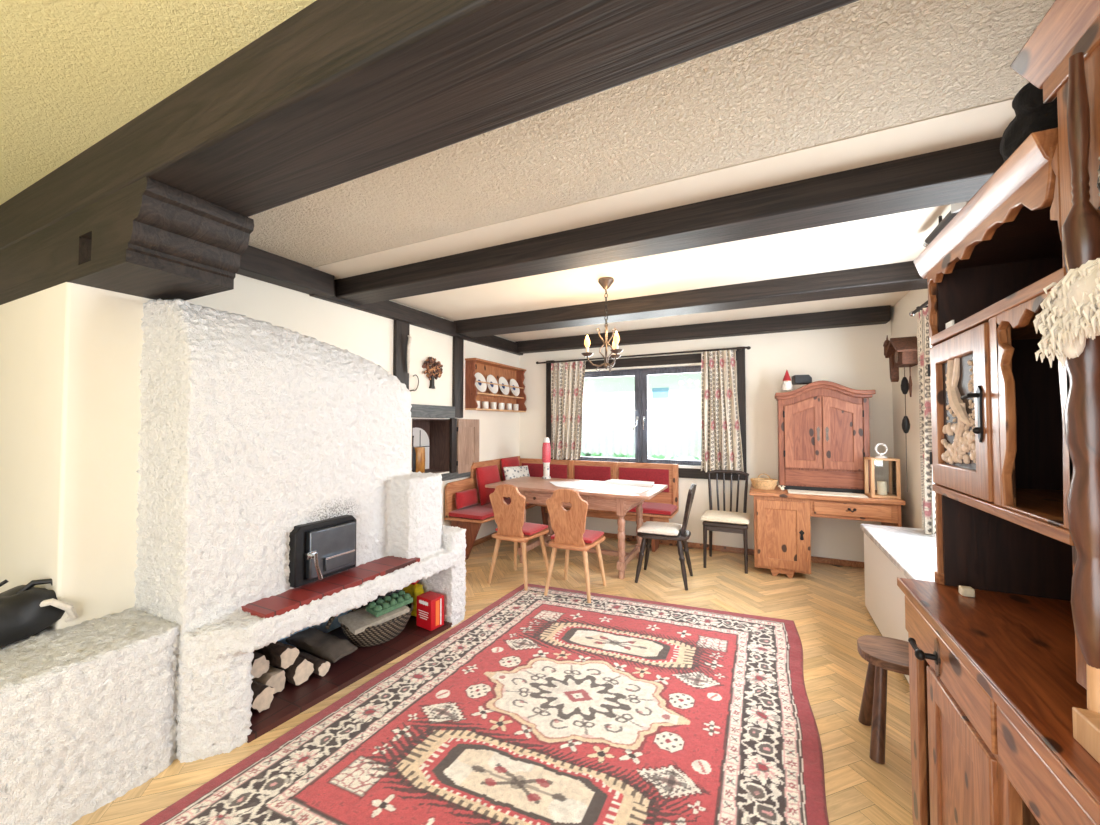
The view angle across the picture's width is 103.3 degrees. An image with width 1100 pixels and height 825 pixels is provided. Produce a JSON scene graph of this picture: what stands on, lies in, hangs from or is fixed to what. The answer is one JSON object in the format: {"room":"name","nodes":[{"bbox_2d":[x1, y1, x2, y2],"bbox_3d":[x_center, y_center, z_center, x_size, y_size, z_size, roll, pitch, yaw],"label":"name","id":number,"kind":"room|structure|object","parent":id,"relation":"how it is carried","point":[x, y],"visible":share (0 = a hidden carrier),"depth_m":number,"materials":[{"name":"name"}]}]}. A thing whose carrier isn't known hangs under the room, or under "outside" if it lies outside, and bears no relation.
{"room":"traditional dwelling","nodes":[
{"label":"traditional dwelling","id":0,"kind":"room"},
{"bbox_2d":[0,282,152,629],"bbox_3d":[-2.802,0.461,2.360,1.880,2.010,0.325,-1,-2,26],"label":"wall pier","id":1,"kind":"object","parent":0,"point":[70,353],"visible":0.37,"depth_m":1.93,"materials":[{"name":"paint"}]},
{"bbox_2d":[0,176,253,304],"bbox_3d":[-2.494,-0.679,2.265,2.545,0.284,0.363,-1,-2,26],"label":"corbel","id":2,"kind":"object","parent":1,"relation":"on","point":[149,238],"visible":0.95,"depth_m":1.78,"materials":[{"name":"black wood"}]},
{"bbox_2d":[186,274,518,539],"bbox_3d":[-1.472,0.217,4.197,0.300,2.800,4.350,-1,-2,26],"label":"wall","id":3,"kind":"structure","parent":0,"point":[369,336],"depth_m":3.85,"materials":[{"name":"paint"}]},
{"bbox_2d":[236,245,334,296],"bbox_3d":[-1.933,-0.972,2.793,0.135,0.170,1.145,-1,-2,26],"label":"trim","id":4,"kind":"structure","parent":3,"relation":"attached to","point":[255,263],"depth_m":2.94,"materials":[{"name":"wood"}]},
{"bbox_2d":[393,320,409,389],"bbox_3d":[-1.377,-0.478,4.030,0.035,0.740,0.170,-1,-2,26],"label":"trim","id":5,"kind":"structure","parent":3,"relation":"attached to","point":[401,329],"depth_m":4.00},
{"bbox_2d":[407,335,411,372],"bbox_3d":[-1.313,-0.544,4.049,0.046,0.355,0.045,-1,-2,26],"label":"shoe horn","id":6,"kind":"object","parent":3,"relation":"hanging from","point":[409,337],"visible":1,"depth_m":4.04,"materials":[{"name":"white plastic"}]},
{"bbox_2d":[309,282,522,355],"bbox_3d":[-1.079,-0.899,4.614,0.065,0.145,3.110,-1,-2,26],"label":"trim","id":7,"kind":"structure","parent":3,"relation":"attached to","point":[388,309],"depth_m":4.19,"materials":[{"name":"wood"}]},
{"bbox_2d":[410,404,454,417],"bbox_3d":[-1.185,-0.009,4.402,0.040,0.127,0.660,-1,-2,26],"label":"trim","id":8,"kind":"structure","parent":3,"relation":"attached to","point":[417,411],"depth_m":4.36,"materials":[{"name":"grey wood"}]},
{"bbox_2d":[422,357,442,388],"bbox_3d":[-1.186,-0.401,4.407,0.054,0.318,0.280,-1,-2,26],"label":"tree ornament","id":9,"kind":"object","parent":3,"relation":"attached to","point":[434,371],"visible":1,"depth_m":4.39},
{"bbox_2d":[412,418,478,473],"bbox_3d":[-1.203,0.367,4.687,0.328,0.597,1.055,-1,-2,26],"label":"upper cabinet","id":10,"kind":"object","parent":3,"relation":"attached to","point":[431,434],"visible":0.75,"depth_m":4.74,"materials":[{"name":"brown wood"}]},
{"bbox_2d":[412,436,415,471],"bbox_3d":[-1.343,0.416,4.228,0.076,0.380,0.076,-1,-2,26],"label":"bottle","id":11,"kind":"object","parent":10,"relation":"in","point":[414,452],"visible":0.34,"depth_m":4.21,"materials":[{"name":"black glass"}]},
{"bbox_2d":[414,447,424,472],"bbox_3d":[-1.346,0.479,4.356,0.186,0.262,0.186,-1,-2,26],"label":"wooden canister","id":12,"kind":"object","parent":10,"relation":"in","point":[420,451],"visible":0.38,"depth_m":4.30,"materials":[{"name":"brown wood"}]},
{"bbox_2d":[449,418,456,472],"bbox_3d":[-1.043,0.354,4.687,0.035,0.583,0.085,-1,-2,26],"label":"trim","id":13,"kind":"structure","parent":3,"relation":"attached to","point":[453,421],"depth_m":4.66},
{"bbox_2d":[441,472,470,480],"bbox_3d":[-1.104,0.677,4.555,0.035,0.070,1.000,-1,-2,26],"label":"trim","id":14,"kind":"structure","parent":3,"relation":"attached to","point":[448,476],"depth_m":4.67,"materials":[{"name":"grey wood"}]},
{"bbox_2d":[452,336,463,417],"bbox_3d":[-1.010,-0.384,4.775,0.035,0.885,0.155,-1,-2,26],"label":"trim","id":15,"kind":"structure","parent":3,"relation":"attached to","point":[458,343],"depth_m":4.75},
{"bbox_2d":[473,532,495,546],"bbox_3d":[-0.966,1.506,4.832,0.018,0.060,2.500,-1,-2,26],"label":"baseboard","id":16,"kind":"structure","parent":3,"relation":"attached to","point":[488,537],"depth_m":5.17,"materials":[{"name":"brown wood"}]},
{"bbox_2d":[465,358,526,411],"bbox_3d":[-0.635,-0.307,5.391,0.164,0.580,1.155,-1,-2,26],"label":"plate rack","id":17,"kind":"object","parent":3,"relation":"attached to","point":[472,365],"visible":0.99,"depth_m":5.32,"materials":[{"name":"red wood"}]},
{"bbox_2d":[474,372,486,391],"bbox_3d":[-0.805,-0.349,5.027,0.065,0.230,0.236,-1,-2,26],"label":"plate","id":18,"kind":"object","parent":17,"relation":"on","point":[482,387],"visible":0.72,"depth_m":5.04,"materials":[{"name":"white ceramic"}]},
{"bbox_2d":[482,402,488,408],"bbox_3d":[-0.757,-0.086,5.123,0.074,0.085,0.095,1,-2,-25],"label":"mug","id":19,"kind":"object","parent":17,"relation":"on","point":[485,405],"visible":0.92,"depth_m":5.10,"materials":[{"name":"white ceramic"}]},
{"bbox_2d":[487,375,497,393],"bbox_3d":[-0.695,-0.343,5.252,0.065,0.230,0.236,-1,-2,26],"label":"plate","id":20,"kind":"object","parent":17,"relation":"on","point":[493,388],"visible":0.77,"depth_m":5.26,"materials":[{"name":"white ceramic"}]},
{"bbox_2d":[490,402,496,408],"bbox_3d":[-0.679,-0.081,5.278,0.095,0.085,0.074,-2,-2,45],"label":"mug","id":21,"kind":"object","parent":17,"relation":"on","point":[493,405],"visible":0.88,"depth_m":5.25,"materials":[{"name":"white ceramic"}]},
{"bbox_2d":[477,392,523,398],"bbox_3d":[-0.651,-0.208,5.396,0.130,0.017,1.095,-1,-2,26],"label":"shelf","id":22,"kind":"object","parent":17,"relation":"attached to","point":[489,395],"depth_m":5.41,"materials":[{"name":"brown wood"}]},
{"bbox_2d":[498,403,503,409],"bbox_3d":[-0.617,-0.077,5.441,0.095,0.085,0.074,1,-2,-33],"label":"mug","id":23,"kind":"object","parent":17,"relation":"on","point":[501,405],"visible":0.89,"depth_m":5.41,"materials":[{"name":"white ceramic"}]},
{"bbox_2d":[499,377,508,394],"bbox_3d":[-0.581,-0.336,5.485,0.065,0.230,0.236,-1,-2,26],"label":"plate","id":24,"kind":"object","parent":17,"relation":"on","point":[505,390],"visible":0.75,"depth_m":5.50,"materials":[{"name":"white ceramic"}]},
{"bbox_2d":[506,403,511,409],"bbox_3d":[-0.524,-0.072,5.599,0.074,0.085,0.095,1,-2,-25],"label":"mug","id":25,"kind":"object","parent":17,"relation":"on","point":[508,406],"visible":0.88,"depth_m":5.58,"materials":[{"name":"white ceramic"}]},
{"bbox_2d":[510,379,519,395],"bbox_3d":[-0.466,-0.330,5.718,0.065,0.230,0.236,-1,-2,26],"label":"plate","id":26,"kind":"object","parent":17,"relation":"on","point":[515,391],"visible":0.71,"depth_m":5.74,"materials":[{"name":"white ceramic"}]},
{"bbox_2d":[72,535,912,824],"bbox_3d":[-0.743,1.518,2.064,6.013,0.120,7.845,-1,-2,26],"label":"floor","id":27,"kind":"structure","parent":0,"point":[827,608],"depth_m":2.83,"materials":[{"name":"brown wood"}]},
{"bbox_2d":[0,298,466,824],"bbox_3d":[-2.416,0.487,2.308,2.540,2.030,3.403,-1,-2,26],"label":"fireplace","id":28,"kind":"object","parent":27,"relation":"on","point":[279,497],"visible":0.84,"depth_m":1.98,"materials":[{"name":"paint"}]},
{"bbox_2d":[0,578,77,647],"bbox_3d":[-2.160,0.782,1.712,0.358,0.219,0.340,0,-2,6],"label":"bag","id":29,"kind":"object","parent":28,"relation":"on","point":[27,610],"visible":0.88,"depth_m":1.72,"materials":[{"name":"leather"}]},
{"bbox_2d":[251,680,274,712],"bbox_3d":[-1.548,1.376,2.156,0.396,0.112,0.110,-1,-2,24],"label":"log","id":30,"kind":"object","parent":28,"relation":"on","point":[263,696],"visible":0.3,"depth_m":2.08,"materials":[{"name":"brown wood"}]},
{"bbox_2d":[251,652,268,678],"bbox_3d":[-1.585,1.272,2.232,0.308,0.102,0.102,-1,-2,26],"label":"log","id":31,"kind":"object","parent":30,"relation":"on","point":[260,665],"visible":0.2,"depth_m":2.17,"materials":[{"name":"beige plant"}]},
{"bbox_2d":[252,665,285,693],"bbox_3d":[-1.539,1.381,2.276,0.326,0.106,0.116,-1,-2,26],"label":"log","id":32,"kind":"object","parent":28,"relation":"on","point":[274,677],"visible":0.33,"depth_m":2.21,"materials":[{"name":"brown wood"}]},
{"bbox_2d":[254,641,298,668],"bbox_3d":[-1.508,1.267,2.332,0.358,0.110,0.106,-1,-2,26],"label":"log","id":33,"kind":"object","parent":32,"relation":"on","point":[281,655],"visible":0.53,"depth_m":2.25,"materials":[{"name":"wood"}]},
{"bbox_2d":[269,657,313,684],"bbox_3d":[-1.469,1.371,2.386,0.378,0.124,0.120,-1,-2,26],"label":"log","id":34,"kind":"object","parent":28,"relation":"on","point":[297,673],"visible":0.34,"depth_m":2.29,"materials":[{"name":"brown wood"}]},
{"bbox_2d":[298,651,329,675],"bbox_3d":[-1.381,1.405,2.451,0.337,0.074,0.080,-1,-2,26],"label":"log","id":35,"kind":"object","parent":28,"relation":"on","point":[321,667],"visible":0.48,"depth_m":2.39,"materials":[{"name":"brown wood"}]},
{"bbox_2d":[285,628,357,662],"bbox_3d":[-1.356,1.375,2.581,0.399,0.093,0.160,-1,-2,22],"label":"sack","id":36,"kind":"object","parent":28,"relation":"on","point":[328,647],"visible":1,"depth_m":2.54,"materials":[{"name":"fabric"}]},
{"bbox_2d":[241,556,419,618],"bbox_3d":[-1.157,0.930,2.414,0.245,0.026,0.945,-1,-2,28],"label":"shelf","id":37,"kind":"object","parent":28,"relation":"attached to","point":[282,603],"depth_m":2.27,"materials":[{"name":"tile"}]},
{"bbox_2d":[325,603,413,646],"bbox_3d":[-1.130,1.298,2.818,0.384,0.302,0.542,-1,-2,26],"label":"wicker basket","id":38,"kind":"object","parent":28,"relation":"on","point":[384,632],"visible":0.51,"depth_m":2.67,"materials":[{"name":"wicker"}]},
{"bbox_2d":[338,605,408,634],"bbox_3d":[-1.119,1.288,2.774,0.221,0.062,0.362,-1,-2,40],"label":"newspaper","id":39,"kind":"object","parent":38,"relation":"in","point":[357,621],"visible":0.73,"depth_m":2.70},
{"bbox_2d":[367,590,398,603],"bbox_3d":[-1.160,1.237,2.929,0.162,0.065,0.220,-1,-2,34],"label":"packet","id":40,"kind":"object","parent":39,"relation":"on","point":[395,591],"visible":0.12,"depth_m":2.90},
{"bbox_2d":[366,590,412,616],"bbox_3d":[-1.043,1.236,2.837,0.131,0.076,0.261,-1,-2,38],"label":"egg carton","id":41,"kind":"object","parent":39,"relation":"on","point":[378,608],"visible":1,"depth_m":2.80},
{"bbox_2d":[402,583,423,615],"bbox_3d":[-0.983,1.332,3.098,0.194,0.230,0.098,-1,-2,26],"label":"bag","id":42,"kind":"object","parent":28,"relation":"on","point":[415,590],"visible":0.42,"depth_m":3.06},
{"bbox_2d":[416,591,443,630],"bbox_3d":[-0.817,1.354,2.974,0.154,0.200,0.118,-1,-2,34],"label":"box","id":43,"kind":"object","parent":28,"relation":"on","point":[430,605],"visible":1,"depth_m":2.93,"materials":[{"name":"red"}]},
{"bbox_2d":[419,600,428,619],"bbox_3d":[-0.852,1.327,2.927,0.100,0.120,0.002,-1,-2,34],"label":"print","id":44,"kind":"object","parent":43,"relation":"attached to","point":[423,604],"depth_m":2.92,"materials":[{"name":"white paint"}]},
{"bbox_2d":[140,584,828,824],"bbox_3d":[0.140,1.456,2.261,2.218,0.014,2.895,-1,-2,26],"label":"oriental rug","id":45,"kind":"object","parent":27,"relation":"on","point":[558,707],"visible":0.99,"depth_m":1.95,"materials":[{"name":"fabric"}]},
{"bbox_2d":[488,484,548,590],"bbox_3d":[-0.274,1.067,3.925,0.409,0.890,0.477,-1,-2,27],"label":"chair","id":46,"kind":"object","parent":27,"relation":"on","point":[509,518],"visible":0.98,"depth_m":3.77,"materials":[{"name":"brown wood"}]},
{"bbox_2d":[496,522,547,534],"bbox_3d":[-0.253,1.053,3.966,0.360,0.045,0.330,-1,-2,27],"label":"cushion","id":47,"kind":"object","parent":46,"relation":"on","point":[528,528],"depth_m":3.90,"materials":[{"name":"red fabric"}]},
{"bbox_2d":[445,456,678,559],"bbox_3d":[0.188,1.046,4.766,2.120,0.975,1.535,-1,-2,26],"label":"bench","id":48,"kind":"object","parent":27,"relation":"on","point":[664,506],"visible":0.46,"depth_m":5.01,"materials":[{"name":"brown wood"}]},
{"bbox_2d":[455,489,477,508],"bbox_3d":[-0.902,0.932,4.716,0.106,0.171,0.340,-1,-2,26],"label":"bench cushion","id":49,"kind":"object","parent":48,"relation":"on","point":[466,498],"visible":1,"depth_m":4.64,"materials":[{"name":"red fabric"}]},
{"bbox_2d":[476,465,499,504],"bbox_3d":[-0.708,0.837,5.069,0.156,0.418,0.400,-1,-2,26],"label":"bench cushion","id":50,"kind":"object","parent":48,"relation":"on","point":[486,475],"visible":0.76,"depth_m":4.93,"materials":[{"name":"red fabric"}]},
{"bbox_2d":[449,498,527,519],"bbox_3d":[-0.646,1.076,4.938,0.440,0.060,1.060,-1,-2,26],"label":"seat cushion","id":51,"kind":"object","parent":48,"relation":"on","point":[477,511],"depth_m":4.54,"materials":[{"name":"red fabric"}]},
{"bbox_2d":[501,457,519,480],"bbox_3d":[-0.492,0.755,5.545,0.142,0.358,0.342,-1,-2,31],"label":"bench cushion","id":52,"kind":"object","parent":48,"relation":"on","point":[513,461],"visible":0.39,"depth_m":5.45,"materials":[{"name":"red fabric"}]},
{"bbox_2d":[503,465,529,479],"bbox_3d":[-0.392,0.804,5.316,0.341,0.286,0.165,1,-2,-35],"label":"pillow","id":53,"kind":"object","parent":48,"relation":"on","point":[512,472],"visible":0.42,"depth_m":5.28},
{"bbox_2d":[628,502,676,514],"bbox_3d":[0.640,1.082,5.143,1.620,0.060,0.420,-1,-2,26],"label":"seat cushion","id":54,"kind":"object","parent":48,"relation":"on","point":[649,508],"depth_m":4.77,"materials":[{"name":"red fabric"}]},
{"bbox_2d":[544,489,606,602],"bbox_3d":[0.219,1.060,3.668,0.409,0.890,0.477,-1,-2,24],"label":"chair","id":55,"kind":"object","parent":27,"relation":"on","point":[568,526],"visible":1,"depth_m":3.50,"materials":[{"name":"brown wood"}]},
{"bbox_2d":[551,529,603,543],"bbox_3d":[0.237,1.046,3.709,0.360,0.045,0.330,-1,-2,24],"label":"cushion","id":56,"kind":"object","parent":55,"relation":"on","point":[589,536],"depth_m":3.63,"materials":[{"name":"red fabric"}]},
{"bbox_2d":[485,476,667,578],"bbox_3d":[0.276,1.141,4.534,1.720,0.772,0.840,-1,-2,26],"label":"dining table","id":57,"kind":"object","parent":27,"relation":"on","point":[536,490],"visible":0.56,"depth_m":4.27,"materials":[{"name":"brown wood"}]},
{"bbox_2d":[542,437,550,478],"bbox_3d":[-0.041,0.529,5.063,0.104,0.478,0.104,-1,-2,26],"label":"candle","id":58,"kind":"object","parent":57,"relation":"on","point":[546,448],"visible":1,"depth_m":5.03,"materials":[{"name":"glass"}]},
{"bbox_2d":[550,481,652,492],"bbox_3d":[0.432,0.748,4.385,1.140,0.003,0.610,-1,-2,26],"label":"table runner","id":59,"kind":"object","parent":57,"relation":"on","point":[591,486],"visible":1,"depth_m":4.32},
{"bbox_2d":[605,479,653,486],"bbox_3d":[0.850,0.741,4.586,0.501,0.029,0.179,-1,-2,31],"label":"paper stack","id":60,"kind":"object","parent":57,"relation":"on","point":[612,481],"visible":0.98,"depth_m":4.53,"materials":[{"name":"white"}]},
{"bbox_2d":[635,484,695,590],"bbox_3d":[1.057,1.073,3.942,0.501,0.880,0.410,-1,-2,24],"label":"chair","id":61,"kind":"object","parent":27,"relation":"on","point":[650,530],"visible":1,"depth_m":3.84,"materials":[{"name":"black wood"}]},
{"bbox_2d":[638,521,681,535],"bbox_3d":[1.009,1.054,3.964,0.340,0.055,0.370,-1,-2,24],"label":"cushion","id":62,"kind":"object","parent":61,"relation":"on","point":[649,528],"depth_m":3.85,"materials":[{"name":"white fabric"}]},
{"bbox_2d":[701,470,749,573],"bbox_3d":[1.788,1.064,4.407,0.430,0.920,0.518,-1,-2,26],"label":"spindle chair","id":63,"kind":"object","parent":27,"relation":"on","point":[713,520],"visible":1,"depth_m":4.26,"materials":[{"name":"black wood"}]},
{"bbox_2d":[701,510,749,524],"bbox_3d":[1.767,1.047,4.363,0.430,0.060,0.420,-1,-2,26],"label":"cushion","id":64,"kind":"object","parent":63,"relation":"on","point":[710,517],"depth_m":4.25,"materials":[{"name":"beige fabric"}]},
{"bbox_2d":[749,483,905,577],"bbox_3d":[2.544,1.130,4.118,1.170,0.770,0.652,-1,-2,26],"label":"writing desk","id":65,"kind":"object","parent":27,"relation":"on","point":[782,530],"visible":0.88,"depth_m":3.94,"materials":[{"name":"brown wood"}]},
{"bbox_2d":[750,474,777,489],"bbox_3d":[2.103,0.676,4.275,0.246,0.145,0.192,-1,-2,26],"label":"bread basket","id":66,"kind":"object","parent":65,"relation":"on","point":[758,483],"visible":1,"depth_m":4.21,"materials":[{"name":"wicker"}]},
{"bbox_2d":[775,381,875,493],"bbox_3d":[2.639,0.227,4.226,0.793,1.041,0.410,-1,-2,26],"label":"cabinet","id":67,"kind":"object","parent":65,"relation":"on","point":[824,430],"visible":0.99,"depth_m":4.07,"materials":[{"name":"red wood"}]},
{"bbox_2d":[781,370,792,390],"bbox_3d":[2.322,-0.321,4.263,0.100,0.210,0.100,-1,-2,26],"label":"gnome","id":68,"kind":"object","parent":67,"relation":"on","point":[786,385],"visible":1,"depth_m":4.23,"materials":[{"name":"white fabric"}]},
{"bbox_2d":[792,375,811,384],"bbox_3d":[2.479,-0.323,4.286,0.150,0.085,0.120,0,-2,16],"label":"box","id":69,"kind":"object","parent":67,"relation":"on","point":[796,379],"visible":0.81,"depth_m":4.23,"materials":[{"name":"black plastic"}]},
{"bbox_2d":[787,489,867,497],"bbox_3d":[2.503,0.736,3.955,0.600,0.008,0.220,-1,-2,26],"label":"paper sheets","id":70,"kind":"object","parent":65,"relation":"on","point":[842,494],"visible":1,"depth_m":3.92,"materials":[{"name":"beige"}]},
{"bbox_2d":[864,443,900,498],"bbox_3d":[2.898,0.501,3.801,0.210,0.468,0.180,-1,-2,20],"label":"wooden lantern","id":71,"kind":"object","parent":65,"relation":"on","point":[894,463],"visible":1,"depth_m":3.77,"materials":[{"name":"brown wood"}]},
{"bbox_2d":[877,481,886,494],"bbox_3d":[2.898,0.658,3.797,0.070,0.115,0.070,-1,-2,20],"label":"candle","id":72,"kind":"object","parent":71,"relation":"on","point":[881,485],"depth_m":3.77,"materials":[{"name":"beige wax"}]},
{"bbox_2d":[857,635,908,763],"bbox_3d":[1.509,1.246,1.888,0.281,0.426,0.311,-1,-2,30],"label":"stool","id":73,"kind":"object","parent":27,"relation":"on","point":[883,654],"visible":0.59,"depth_m":1.85,"materials":[{"name":"brown wood"}]},
{"bbox_2d":[860,524,936,682],"bbox_3d":[2.167,1.144,2.376,0.463,0.645,1.870,-1,-2,26],"label":"half wall","id":74,"kind":"structure","parent":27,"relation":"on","point":[890,552],"depth_m":2.72,"materials":[{"name":"white paint"}]},
{"bbox_2d":[897,0,1099,824],"bbox_3d":[1.116,0.349,0.605,0.737,2.135,1.745,-1,-2,26],"label":"dresser","id":75,"kind":"object","parent":27,"relation":"on","point":[1004,680],"visible":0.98,"depth_m":1.04,"materials":[{"name":"brown wood"}]},
{"bbox_2d":[946,320,953,328],"bbox_3d":[1.224,-0.267,1.332,0.004,0.022,0.055,-1,-2,26],"label":"card","id":76,"kind":"object","parent":75,"relation":"on","point":[950,323],"visible":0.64,"depth_m":1.33,"materials":[{"name":"white paper"}]},
{"bbox_2d":[959,585,974,597],"bbox_3d":[1.268,0.544,1.324,0.030,0.024,0.030,-1,-2,26],"label":"price tag","id":77,"kind":"object","parent":75,"relation":"on","point":[967,591],"visible":1,"depth_m":1.31,"materials":[{"name":"beige paper"}]},
{"bbox_2d":[930,267,1065,345],"bbox_3d":[1.368,-0.249,0.996,0.583,0.030,0.720,-1,-2,26],"label":"shelf","id":78,"kind":"object","parent":75,"relation":"attached to","point":[1034,293],"depth_m":1.08,"materials":[{"name":"brown wood"}]},
{"bbox_2d":[899,578,1099,804],"bbox_3d":[1.126,0.551,0.570,0.692,0.030,1.702,-1,-2,26],"label":"countertop","id":79,"kind":"structure","parent":75,"relation":"on","point":[1024,645],"depth_m":1.00,"materials":[{"name":"wood"}]},
{"bbox_2d":[932,484,1073,545],"bbox_3d":[1.366,0.235,0.984,0.587,0.025,0.720,-1,-2,26],"label":"shelf","id":80,"kind":"object","parent":75,"relation":"attached to","point":[1038,508],"depth_m":1.05,"materials":[{"name":"brown wood"}]},
{"bbox_2d":[1000,82,1057,161],"bbox_3d":[1.248,-0.667,1.134,0.134,0.312,0.279,-1,-2,26],"label":"ornament","id":81,"kind":"object","parent":75,"relation":"on","point":[1032,115],"visible":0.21,"depth_m":1.06,"materials":[{"name":"black fur"}]},
{"bbox_2d":[1033,258,1099,367],"bbox_3d":[0.809,-0.154,0.624,0.071,0.155,0.266,-1,-2,26],"label":"bunch","id":82,"kind":"object","parent":75,"relation":"attached to","point":[1073,302],"visible":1,"depth_m":0.67,"materials":[{"name":"plant"}]},
{"bbox_2d":[1097,157,1099,209],"bbox_3d":[0.874,-0.364,0.672,0.032,0.136,0.042,-1,-2,26],"label":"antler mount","id":83,"kind":"object","parent":75,"relation":"attached to","point":[1098,170],"visible":1,"depth_m":0.68,"materials":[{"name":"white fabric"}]},
{"bbox_2d":[0,0,1054,341],"bbox_3d":[-0.778,-1.162,2.196,5.900,0.204,7.800,-1,-2,26],"label":"ceiling","id":84,"kind":"structure","parent":0,"point":[860,67],"depth_m":1.63,"materials":[{"name":"paint"}]},
{"bbox_2d":[0,0,858,250],"bbox_3d":[-1.117,-0.966,1.588,5.620,0.250,0.350,-1,-2,26],"label":"ceiling beam","id":85,"kind":"structure","parent":84,"relation":"attached to","point":[338,92],"depth_m":1.19,"materials":[{"name":"wood"}]},
{"bbox_2d":[581,277,622,371],"bbox_3d":[0.432,-0.669,3.377,0.343,0.713,0.330,-1,-2,26],"label":"chandelier","id":86,"kind":"object","parent":84,"relation":"hanging from","point":[605,282],"visible":1,"depth_m":3.34,"materials":[{"name":"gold metal"}]},
{"bbox_2d":[312,98,1015,278],"bbox_3d":[0.151,-1.067,2.362,4.020,0.024,0.280,-1,-2,26],"label":"ceiling strip","id":87,"kind":"object","parent":84,"relation":"attached to","point":[988,121],"visible":0.55,"depth_m":2.02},
{"bbox_2d":[334,137,1003,304],"bbox_3d":[0.209,-0.988,2.593,4.120,0.150,0.250,-1,-2,26],"label":"ceiling beam","id":88,"kind":"structure","parent":84,"relation":"attached to","point":[953,175],"depth_m":2.19,"materials":[{"name":"wood"}]},
{"bbox_2d":[454,261,927,337],"bbox_3d":[0.863,-0.951,3.926,4.120,0.150,0.280,-1,-2,26],"label":"ceiling beam","id":89,"kind":"structure","parent":84,"relation":"attached to","point":[902,276],"depth_m":3.58,"materials":[{"name":"wood"}]},
{"bbox_2d":[516,305,890,353],"bbox_3d":[1.395,-0.914,5.045,4.090,0.160,0.160,-1,-2,26],"label":"ceiling beam","id":90,"kind":"structure","parent":84,"relation":"attached to","point":[876,315],"depth_m":4.71,"materials":[{"name":"wood"}]},
{"bbox_2d":[923,201,967,246],"bbox_3d":[1.966,-0.998,2.078,0.057,0.139,1.010,-1,-2,26],"label":"rail","id":91,"kind":"object","parent":84,"relation":"attached to","point":[956,207],"visible":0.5,"depth_m":2.25,"materials":[{"name":"silver metal"}]},
{"bbox_2d":[519,320,893,561],"bbox_3d":[1.456,0.246,5.239,4.800,2.800,0.300,-1,-2,26],"label":"wall","id":92,"kind":"structure","parent":0,"point":[853,357],"depth_m":4.65,"materials":[{"name":"paint"}]},
{"bbox_2d":[546,346,746,480],"bbox_3d":[1.070,0.028,5.315,2.417,1.460,0.175,-1,-2,26],"label":"window","id":93,"kind":"structure","parent":92,"relation":"in","point":[641,375],"depth_m":5.25,"materials":[{"name":"brown wood"}]},
{"bbox_2d":[581,410,635,455],"bbox_3d":[0.646,0.253,5.486,0.890,0.560,0.012,-1,-2,26],"label":"lace curtain","id":94,"kind":"object","parent":93,"relation":"attached to","point":[611,432],"visible":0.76,"depth_m":5.44,"materials":[{"name":"white fabric"}]},
{"bbox_2d":[536,346,750,363],"bbox_3d":[0.989,-0.674,5.234,2.594,0.036,0.087,-1,-2,26],"label":"curtain rod","id":95,"kind":"object","parent":93,"relation":"attached to","point":[747,347],"visible":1,"depth_m":5.07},
{"bbox_2d":[551,361,585,459],"bbox_3d":[0.230,-0.022,5.559,0.509,1.245,0.095,-1,-2,26],"label":"curtain","id":96,"kind":"object","parent":95,"relation":"hanging from","point":[567,378],"visible":0.99,"depth_m":5.56,"materials":[{"name":"fabric"}]},
{"bbox_2d":[701,350,743,473],"bbox_3d":[1.868,-0.010,4.747,0.435,1.335,0.100,-1,-2,26],"label":"curtain","id":97,"kind":"object","parent":95,"relation":"hanging from","point":[721,444],"visible":0.98,"depth_m":4.75,"materials":[{"name":"fabric"}]},
{"bbox_2d":[647,409,701,457],"bbox_3d":[1.544,0.241,5.046,0.850,0.560,0.012,-1,-2,26],"label":"lace curtain","id":98,"kind":"object","parent":93,"relation":"attached to","point":[672,432],"visible":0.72,"depth_m":5.08,"materials":[{"name":"white fabric"}]},
{"bbox_2d":[603,532,863,567],"bbox_3d":[1.619,1.509,4.947,3.720,0.060,0.018,-1,-2,26],"label":"baseboard","id":99,"kind":"structure","parent":92,"relation":"attached to","point":[823,560],"depth_m":4.75,"materials":[{"name":"brown wood"}]},
{"bbox_2d":[891,289,927,528],"bbox_3d":[1.778,0.122,0.796,0.250,2.800,7.600,-1,-2,26],"label":"wall","id":100,"kind":"structure","parent":0,"point":[902,324],"depth_m":3.73,"materials":[{"name":"paint"}]},
{"bbox_2d":[883,335,917,491],"bbox_3d":[2.894,-0.011,3.570,0.178,1.321,0.451,-1,-2,26],"label":"cuckoo clock","id":101,"kind":"object","parent":100,"relation":"attached to","point":[901,351],"visible":0.98,"depth_m":3.54,"materials":[{"name":"brown wood"}]},
{"bbox_2d":[909,300,927,316],"bbox_3d":[2.349,-0.771,2.407,0.120,0.045,1.950,-1,-2,26],"label":"curtain rod","id":102,"kind":"object","parent":100,"relation":"attached to","point":[924,305],"visible":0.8,"depth_m":3.15,"materials":[{"name":"silver metal"}]},
{"bbox_2d":[917,307,935,534],"bbox_3d":[2.620,0.057,3.027,0.067,1.545,0.269,-1,-2,32],"label":"curtain","id":103,"kind":"object","parent":102,"relation":"hanging from","point":[928,509],"visible":0.81,"depth_m":2.97,"materials":[{"name":"fabric"}]},
{"label":"outside","id":104,"kind":"structure","parent":0,"visible":0},
{"bbox_3d":[3.377,2.182,13.657,26.000,0.200,16.400,-1,-2,26],"label":"lawn","id":105,"kind":"structure","parent":104,"visible":0},
{"bbox_2d":[581,452,699,459],"bbox_3d":[2.431,1.123,10.474,10.611,2.130,1.170,-1,-2,26],"label":"hedge","id":106,"kind":"object","parent":105,"relation":"on","point":[588,454],"visible":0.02,"depth_m":10.33,"materials":[{"name":"green plant"}]},
{"bbox_2d":[583,373,700,459],"bbox_3d":[2.931,-0.794,16.354,13.900,5.900,5.100,-1,-2,26],"label":"house","id":107,"kind":"structure","parent":105,"relation":"on","point":[667,391],"depth_m":14.03,"materials":[{"name":"white"}]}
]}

